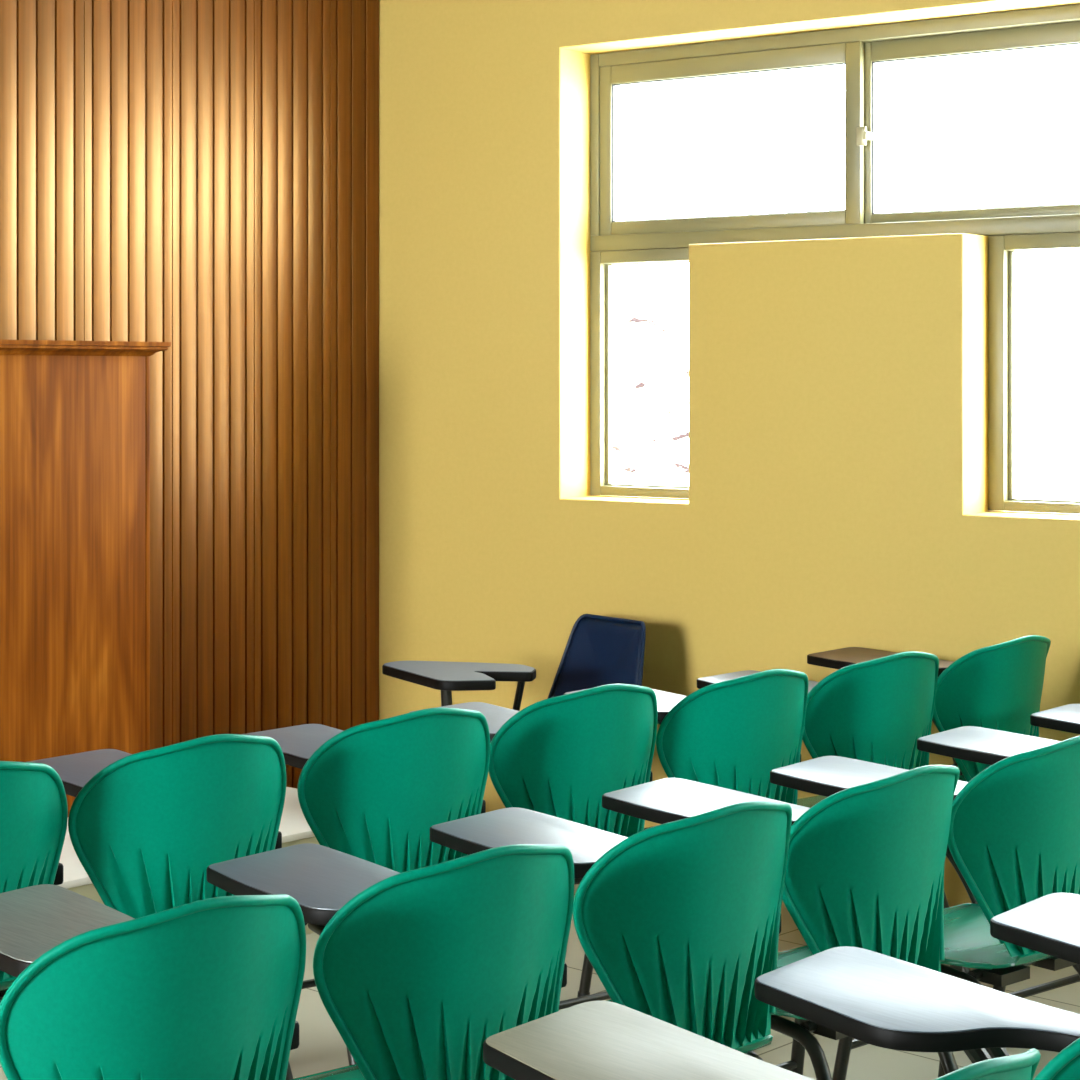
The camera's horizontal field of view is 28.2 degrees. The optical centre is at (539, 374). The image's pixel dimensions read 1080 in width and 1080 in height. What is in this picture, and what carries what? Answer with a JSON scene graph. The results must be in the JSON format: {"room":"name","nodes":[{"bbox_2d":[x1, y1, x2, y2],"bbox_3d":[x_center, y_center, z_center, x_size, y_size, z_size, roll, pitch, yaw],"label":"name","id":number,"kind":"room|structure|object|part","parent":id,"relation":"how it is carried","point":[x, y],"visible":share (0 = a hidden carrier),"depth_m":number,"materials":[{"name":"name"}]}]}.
{"room":"classroom","nodes":[
{"label":"classroom","id":0,"kind":"room"},
{"bbox_2d":[0,0,378,788],"bbox_3d":[-3.446,0.037,4.330,0.143,3.050,9.150,0,0,41],"label":"wall","id":1,"kind":"structure","parent":0,"point":[200,177],"depth_m":7.03,"materials":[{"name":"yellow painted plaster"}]},
{"bbox_2d":[68,836,319,934],"bbox_3d":[-2.680,1.427,4.368,0.945,0.270,5.918,0,0,41],"label":"trim","id":2,"kind":"structure","parent":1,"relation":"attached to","point":[89,891],"depth_m":5.48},
{"bbox_2d":[0,884,1079,1079],"bbox_3d":[0.129,1.612,1.587,11.223,0.100,9.540,0,0,35],"label":"floor","id":3,"kind":"structure","parent":0,"point":[321,1048],"depth_m":5.03,"materials":[{"name":"beige tile"}]},
{"bbox_2d":[0,761,67,1001],"bbox_3d":[-1.258,1.127,4.156,0.496,0.872,0.930,0,0,-38],"label":"chair","id":4,"kind":"object","parent":3,"relation":"on","point":[33,799],"visible":0.6,"depth_m":3.96,"materials":[{"name":"green plastic"}]},
{"bbox_3d":[-1.149,1.160,4.025,0.304,0.024,0.275,0,0,-38],"label":"seat frame","id":5,"kind":"part","parent":4,"relation":"part of","materials":[{"name":"black metal"}]},
{"bbox_3d":[-1.177,1.134,4.060,0.419,0.056,0.456,0,0,-38],"label":"seat","id":6,"kind":"part","parent":4,"relation":"part of","materials":[{"name":"green plastic"}]},
{"bbox_3d":[-0.977,0.952,4.158,0.041,0.040,0.180,0,0,-38],"label":"armrest","id":7,"kind":"part","parent":4,"relation":"part of","materials":[{"name":"black plastic"}]},
{"bbox_2d":[0,884,305,1079],"bbox_3d":[-0.695,1.127,3.144,0.496,0.872,0.922,0,0,-40],"label":"chair","id":8,"kind":"object","parent":3,"relation":"on","point":[210,988],"visible":1,"depth_m":2.84,"materials":[{"name":"green plastic"}]},
{"bbox_3d":[-0.416,0.952,3.156,0.041,0.040,0.180,0,0,-40],"label":"armrest","id":9,"kind":"part","parent":8,"relation":"part of","materials":[{"name":"black"}]},
{"bbox_2d":[28,734,293,1079],"bbox_3d":[-0.874,1.127,4.442,0.496,0.872,0.923,0,0,-38],"label":"chair","id":10,"kind":"object","parent":3,"relation":"on","point":[146,828],"visible":0.55,"depth_m":4.12,"materials":[{"name":"green plastic"}]},
{"bbox_3d":[-0.667,0.900,4.187,0.481,0.418,0.153,0,0,-38],"label":"backrest","id":11,"kind":"part","parent":10,"relation":"part of","materials":[{"name":"green plastic"}]},
{"bbox_3d":[-0.595,0.952,4.447,0.041,0.040,0.180,0,0,-38],"label":"armrest","id":12,"kind":"part","parent":10,"relation":"part of","materials":[{"name":"black plastic"}]},
{"bbox_3d":[-0.548,1.351,4.304,0.285,0.401,0.030,0,0,45],"label":"leg","id":13,"kind":"part","parent":10,"relation":"part of","materials":[{"name":"black metal"}]},
{"bbox_2d":[58,787,314,888],"bbox_3d":[-2.676,1.282,4.368,0.951,0.020,5.924,0,0,41],"label":"platform","id":14,"kind":"object","parent":3,"relation":"on","point":[294,826],"depth_m":5.96,"materials":[{"name":"beige tile"}]},
{"bbox_2d":[0,340,170,816],"bbox_3d":[-1.625,0.587,6.039,0.316,1.370,1.242,0,0,41],"label":"wooden lectern","id":15,"kind":"object","parent":14,"relation":"on","point":[75,415],"visible":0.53,"depth_m":6.19,"materials":[{"name":"orange wood"}]},
{"bbox_3d":[-1.625,-0.077,6.039,0.316,0.043,1.242,0,0,41],"label":"cap moulding","id":16,"kind":"part","parent":15,"relation":"part of","materials":[{"name":"orange wood"}]},
{"bbox_2d":[243,707,489,1064],"bbox_3d":[-0.466,1.127,4.787,0.490,0.872,0.927,0,0,-36],"label":"chair","id":17,"kind":"object","parent":3,"relation":"on","point":[374,792],"visible":0.55,"depth_m":4.46,"materials":[{"name":"green plastic"}]},
{"bbox_3d":[-0.409,1.351,4.437,0.030,0.401,0.285,0,0,-30],"label":"leg","id":18,"kind":"part","parent":17,"relation":"part of","materials":[{"name":"black metal"}]},
{"bbox_3d":[-0.265,0.900,4.521,0.481,0.418,0.153,0,0,-36],"label":"backrest","id":19,"kind":"part","parent":17,"relation":"part of","materials":[{"name":"green plastic"}]},
{"bbox_3d":[-0.185,0.952,4.778,0.041,0.040,0.180,0,0,-36],"label":"armrest","id":20,"kind":"part","parent":17,"relation":"part of","materials":[{"name":"black"}]},
{"bbox_2d":[207,843,573,1079],"bbox_3d":[-0.301,1.127,3.463,0.495,0.872,0.913,0,0,-38],"label":"chair","id":21,"kind":"object","parent":3,"relation":"on","point":[413,970],"visible":0.87,"depth_m":3.15,"materials":[{"name":"green plastic"}]},
{"bbox_3d":[-0.225,1.134,3.373,0.419,0.056,0.456,0,0,-38],"label":"seat","id":22,"kind":"part","parent":21,"relation":"part of","materials":[{"name":"green plastic"}]},
{"bbox_3d":[-0.025,0.952,3.471,0.041,0.040,0.180,0,0,-38],"label":"armrest","id":23,"kind":"part","parent":21,"relation":"part of","materials":[{"name":"black"}]},
{"bbox_2d":[382,614,645,710],"bbox_3d":[-0.053,1.164,6.579,0.764,0.799,0.512,0,0,-29],"label":"chair","id":24,"kind":"object","parent":3,"relation":"on","point":[599,650],"visible":0.44,"depth_m":6.69,"materials":[{"name":"blue plastic"}]},
{"bbox_3d":[-0.242,1.044,6.557,0.078,0.262,0.305,0,0,24],"label":"tablet post","id":25,"kind":"part","parent":24,"relation":"part of","materials":[{"name":"black metal"}]},
{"bbox_3d":[-0.052,1.038,6.752,0.062,0.263,0.142,0,0,-20],"label":"arm post","id":26,"kind":"part","parent":24,"relation":"part of","materials":[{"name":"black metal"}]},
{"bbox_3d":[0.197,0.944,6.749,0.128,0.347,0.462,0,0,-38],"label":"backrest","id":27,"kind":"part","parent":24,"relation":"part of","materials":[{"name":"blue plastic"}]},
{"bbox_2d":[409,684,657,1009],"bbox_3d":[-0.082,1.127,5.137,0.484,0.872,0.930,0,0,-36],"label":"chair","id":28,"kind":"object","parent":3,"relation":"on","point":[558,756],"visible":0.52,"depth_m":4.80,"materials":[{"name":"green plastic"}]},
{"bbox_3d":[0.118,0.900,4.865,0.481,0.418,0.153,0,0,-36],"label":"backrest","id":29,"kind":"part","parent":28,"relation":"part of","materials":[{"name":"green plastic"}]},
{"bbox_3d":[0.022,1.160,4.996,0.304,0.024,0.275,0,0,-36],"label":"seat frame","id":30,"kind":"part","parent":28,"relation":"part of","materials":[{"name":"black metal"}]},
{"bbox_2d":[430,801,791,1060],"bbox_3d":[0.073,1.127,3.784,0.496,0.872,0.920,0,0,-39],"label":"chair","id":31,"kind":"object","parent":3,"relation":"on","point":[678,921],"visible":0.8,"depth_m":3.47,"materials":[{"name":"green plastic"}]},
{"bbox_3d":[0.283,0.900,3.533,0.481,0.418,0.153,0,0,-39],"label":"backrest","id":32,"kind":"part","parent":31,"relation":"part of","materials":[{"name":"green plastic"}]},
{"bbox_3d":[0.153,1.134,3.693,0.419,0.056,0.456,0,0,-39],"label":"seat","id":33,"kind":"part","parent":31,"relation":"part of","materials":[{"name":"green plastic"}]},
{"bbox_3d":[0.181,1.160,3.658,0.304,0.024,0.275,0,0,-39],"label":"seat frame","id":34,"kind":"part","parent":31,"relation":"part of","materials":[{"name":"black metal"}]},
{"bbox_2d":[564,669,807,996],"bbox_3d":[0.311,1.128,5.421,0.562,0.871,0.982,0,0,-38],"label":"chair","id":35,"kind":"object","parent":3,"relation":"on","point":[731,734],"visible":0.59,"depth_m":5.03,"materials":[{"name":"green plastic"}]},
{"bbox_3d":[0.184,1.349,5.255,0.232,0.398,0.038,0,0,44],"label":"leg","id":36,"kind":"part","parent":35,"relation":"part of","materials":[{"name":"black metal"}]},
{"bbox_3d":[0.504,0.900,5.106,0.481,0.418,0.153,0,0,-38],"label":"backrest","id":37,"kind":"part","parent":35,"relation":"part of","materials":[{"name":"green plastic"}]},
{"bbox_2d":[483,1001,1040,1079],"bbox_3d":[0.190,1.127,2.464,0.488,0.872,0.905,0,0,-40],"label":"chair","id":38,"kind":"object","parent":3,"relation":"on","point":[591,1040],"visible":1,"depth_m":2.71,"materials":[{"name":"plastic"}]},
{"bbox_3d":[0.397,0.900,2.216,0.481,0.418,0.153,0,0,-40],"label":"backrest","id":39,"kind":"part","parent":38,"relation":"part of","materials":[{"name":"green plastic"}]},
{"bbox_2d":[602,765,959,1079],"bbox_3d":[0.416,1.127,4.096,0.496,0.872,0.916,0,0,-42],"label":"chair","id":40,"kind":"object","parent":3,"relation":"on","point":[866,862],"visible":0.62,"depth_m":3.79,"materials":[{"name":"green plastic"}]},
{"bbox_3d":[0.498,1.134,4.010,0.419,0.056,0.456,0,0,-42],"label":"seat","id":41,"kind":"part","parent":40,"relation":"part of","materials":[{"name":"green plastic"}]},
{"bbox_3d":[0.547,1.349,4.198,0.038,0.398,0.232,0,0,-33],"label":"leg","id":42,"kind":"part","parent":40,"relation":"part of","materials":[{"name":"black metal"}]},
{"bbox_3d":[0.498,1.351,3.760,0.059,0.401,0.284,0,0,-42],"label":"leg","id":43,"kind":"part","parent":40,"relation":"part of","materials":[{"name":"black metal"}]},
{"bbox_3d":[0.528,1.160,3.977,0.304,0.024,0.275,0,0,-42],"label":"seat frame","id":44,"kind":"part","parent":40,"relation":"part of","materials":[{"name":"black metal"}]},
{"bbox_3d":[0.635,0.900,3.856,0.481,0.418,0.153,0,0,-42],"label":"backrest","id":45,"kind":"part","parent":40,"relation":"part of","materials":[{"name":"green plastic"}]},
{"bbox_3d":[0.747,1.351,3.979,0.285,0.401,0.030,0,0,42],"label":"leg","id":46,"kind":"part","parent":40,"relation":"part of","materials":[{"name":"black metal"}]},
{"bbox_2d":[697,651,970,972],"bbox_3d":[0.686,1.128,5.724,0.513,0.871,0.943,0,0,-36],"label":"chair","id":47,"kind":"object","parent":3,"relation":"on","point":[877,711],"visible":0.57,"depth_m":5.36,"materials":[{"name":"green plastic"}]},
{"bbox_3d":[0.756,1.134,5.600,0.419,0.056,0.456,0,0,-36],"label":"seat","id":48,"kind":"part","parent":47,"relation":"part of","materials":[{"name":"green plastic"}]},
{"bbox_3d":[0.878,0.900,5.433,0.481,0.418,0.153,0,0,-36],"label":"backrest","id":49,"kind":"part","parent":47,"relation":"part of","materials":[{"name":"green plastic"}]},
{"bbox_3d":[1.000,1.351,5.545,0.030,0.401,0.285,0,0,-43],"label":"leg","id":50,"kind":"part","parent":47,"relation":"part of","materials":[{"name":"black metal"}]},
{"bbox_2d":[754,946,1079,1079],"bbox_3d":[0.572,1.127,2.767,0.495,0.872,0.876,0,0,-40],"label":"chair","id":51,"kind":"object","parent":3,"relation":"on","point":[864,995],"visible":0.99,"depth_m":2.92,"materials":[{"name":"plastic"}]},
{"bbox_3d":[0.769,0.900,2.534,0.481,0.418,0.153,0,0,-40],"label":"backrest","id":52,"kind":"part","parent":51,"relation":"part of","materials":[{"name":"green plastic"}]},
{"bbox_2d":[770,736,1079,1079],"bbox_3d":[0.799,1.127,4.411,0.481,0.872,0.858,0,0,-41],"label":"chair","id":53,"kind":"object","parent":3,"relation":"on","point":[1014,837],"visible":0.61,"depth_m":4.11,"materials":[{"name":"green plastic"}]},
{"bbox_3d":[0.670,1.349,4.314,0.232,0.398,0.038,0,0,41],"label":"leg","id":54,"kind":"part","parent":53,"relation":"part of","materials":[{"name":"black metal"}]},
{"bbox_3d":[0.914,1.349,4.525,0.038,0.398,0.232,0,0,-33],"label":"leg","id":55,"kind":"part","parent":53,"relation":"part of","materials":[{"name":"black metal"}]},
{"bbox_3d":[0.861,1.351,4.088,0.030,0.401,0.285,0,0,-34],"label":"leg","id":56,"kind":"part","parent":53,"relation":"part of","materials":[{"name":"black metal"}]},
{"bbox_3d":[0.862,1.134,4.339,0.419,0.056,0.456,0,0,-41],"label":"seat","id":57,"kind":"part","parent":53,"relation":"part of","materials":[{"name":"green plastic"}]},
{"bbox_3d":[0.998,0.900,4.183,0.481,0.418,0.153,0,0,-41],"label":"backrest","id":58,"kind":"part","parent":53,"relation":"part of","materials":[{"name":"green plastic"}]},
{"bbox_3d":[0.891,1.160,4.305,0.304,0.024,0.275,0,0,-41],"label":"seat frame","id":59,"kind":"part","parent":53,"relation":"part of","materials":[{"name":"black metal"}]},
{"bbox_3d":[1.110,1.351,4.305,0.285,0.401,0.030,0,0,42],"label":"leg","id":60,"kind":"part","parent":53,"relation":"part of","materials":[{"name":"black metal"}]},
{"bbox_2d":[807,635,1050,781],"bbox_3d":[1.050,1.127,5.991,0.484,0.872,0.870,0,0,-41],"label":"chair","id":61,"kind":"object","parent":3,"relation":"on","point":[998,686],"visible":0.48,"depth_m":5.68,"materials":[{"name":"green plastic"}]},
{"bbox_3d":[1.117,1.134,5.916,0.419,0.056,0.456,0,0,-41],"label":"seat","id":62,"kind":"part","parent":61,"relation":"part of","materials":[{"name":"green plastic"}]},
{"bbox_3d":[1.253,0.900,5.760,0.481,0.418,0.153,0,0,-41],"label":"backrest","id":63,"kind":"part","parent":61,"relation":"part of","materials":[{"name":"green plastic"}]},
{"bbox_2d":[917,726,1079,1057],"bbox_3d":[1.157,1.127,4.751,0.491,0.872,0.935,0,0,-39],"label":"chair","id":64,"kind":"object","parent":3,"relation":"on","point":[988,746],"visible":0.25,"depth_m":4.99,"materials":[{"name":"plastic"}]},
{"bbox_3d":[1.045,1.349,4.629,0.232,0.398,0.038,0,0,42],"label":"leg","id":65,"kind":"part","parent":64,"relation":"part of","materials":[{"name":"black metal"}]},
{"bbox_2d":[990,893,1079,964],"bbox_3d":[0.975,1.127,3.067,0.488,0.872,0.931,0,0,-40],"label":"chair","id":66,"kind":"object","parent":3,"relation":"on","point":[1049,924],"visible":1,"depth_m":3.36,"materials":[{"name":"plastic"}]},
{"bbox_2d":[1030,704,1079,733],"bbox_3d":[1.506,1.127,5.110,0.491,0.872,0.935,0,0,-39],"label":"chair","id":67,"kind":"object","parent":3,"relation":"on","point":[1066,718],"visible":1,"depth_m":5.39,"materials":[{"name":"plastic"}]},
{"bbox_2d":[379,0,1079,906],"bbox_3d":[3.329,0.037,4.982,9.923,3.050,0.301,0,0,35],"label":"wall","id":68,"kind":"structure","parent":0,"point":[838,499],"depth_m":6.89,"materials":[{"name":"yellow paint"}]},
{"bbox_2d":[590,4,1079,513],"bbox_3d":[0.989,-0.338,6.711,1.968,1.486,0.078,0,0,35],"label":"window","id":69,"kind":"structure","parent":68,"relation":"in","point":[1009,230],"depth_m":6.71,"materials":[{"name":"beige metal"}]},
{"bbox_3d":[0.387,-0.006,7.136,0.494,0.821,0.060,0,0,35],"label":"frame","id":70,"kind":"part","parent":69,"relation":"part of","materials":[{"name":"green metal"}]},
{"bbox_3d":[0.606,-0.753,6.969,0.974,0.568,0.028,0,0,35],"label":"sash","id":71,"kind":"part","parent":69,"relation":"part of","materials":[{"name":"green metal"}]},
{"bbox_3d":[0.992,-0.749,6.715,1.968,0.664,0.070,0,0,35],"label":"frame","id":72,"kind":"part","parent":69,"relation":"part of","materials":[{"name":"green metal"}]},
{"bbox_3d":[1.388,-0.753,6.454,0.950,0.568,0.028,0,0,35],"label":"sash","id":73,"kind":"part","parent":69,"relation":"part of","materials":[{"name":"green metal"}]},
{"bbox_3d":[1.573,-0.006,6.296,0.535,0.821,0.060,0,0,35],"label":"frame","id":74,"kind":"part","parent":69,"relation":"part of","materials":[{"name":"green metal"}]},
{"label":"outside","id":75,"kind":"structure","parent":0,"visible":0},
{"bbox_2d":[611,269,688,485],"bbox_3d":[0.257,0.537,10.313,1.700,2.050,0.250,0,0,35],"label":"window pane","id":76,"kind":"structure","parent":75,"point":[650,308],"depth_m":9.98,"materials":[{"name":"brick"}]}
]}

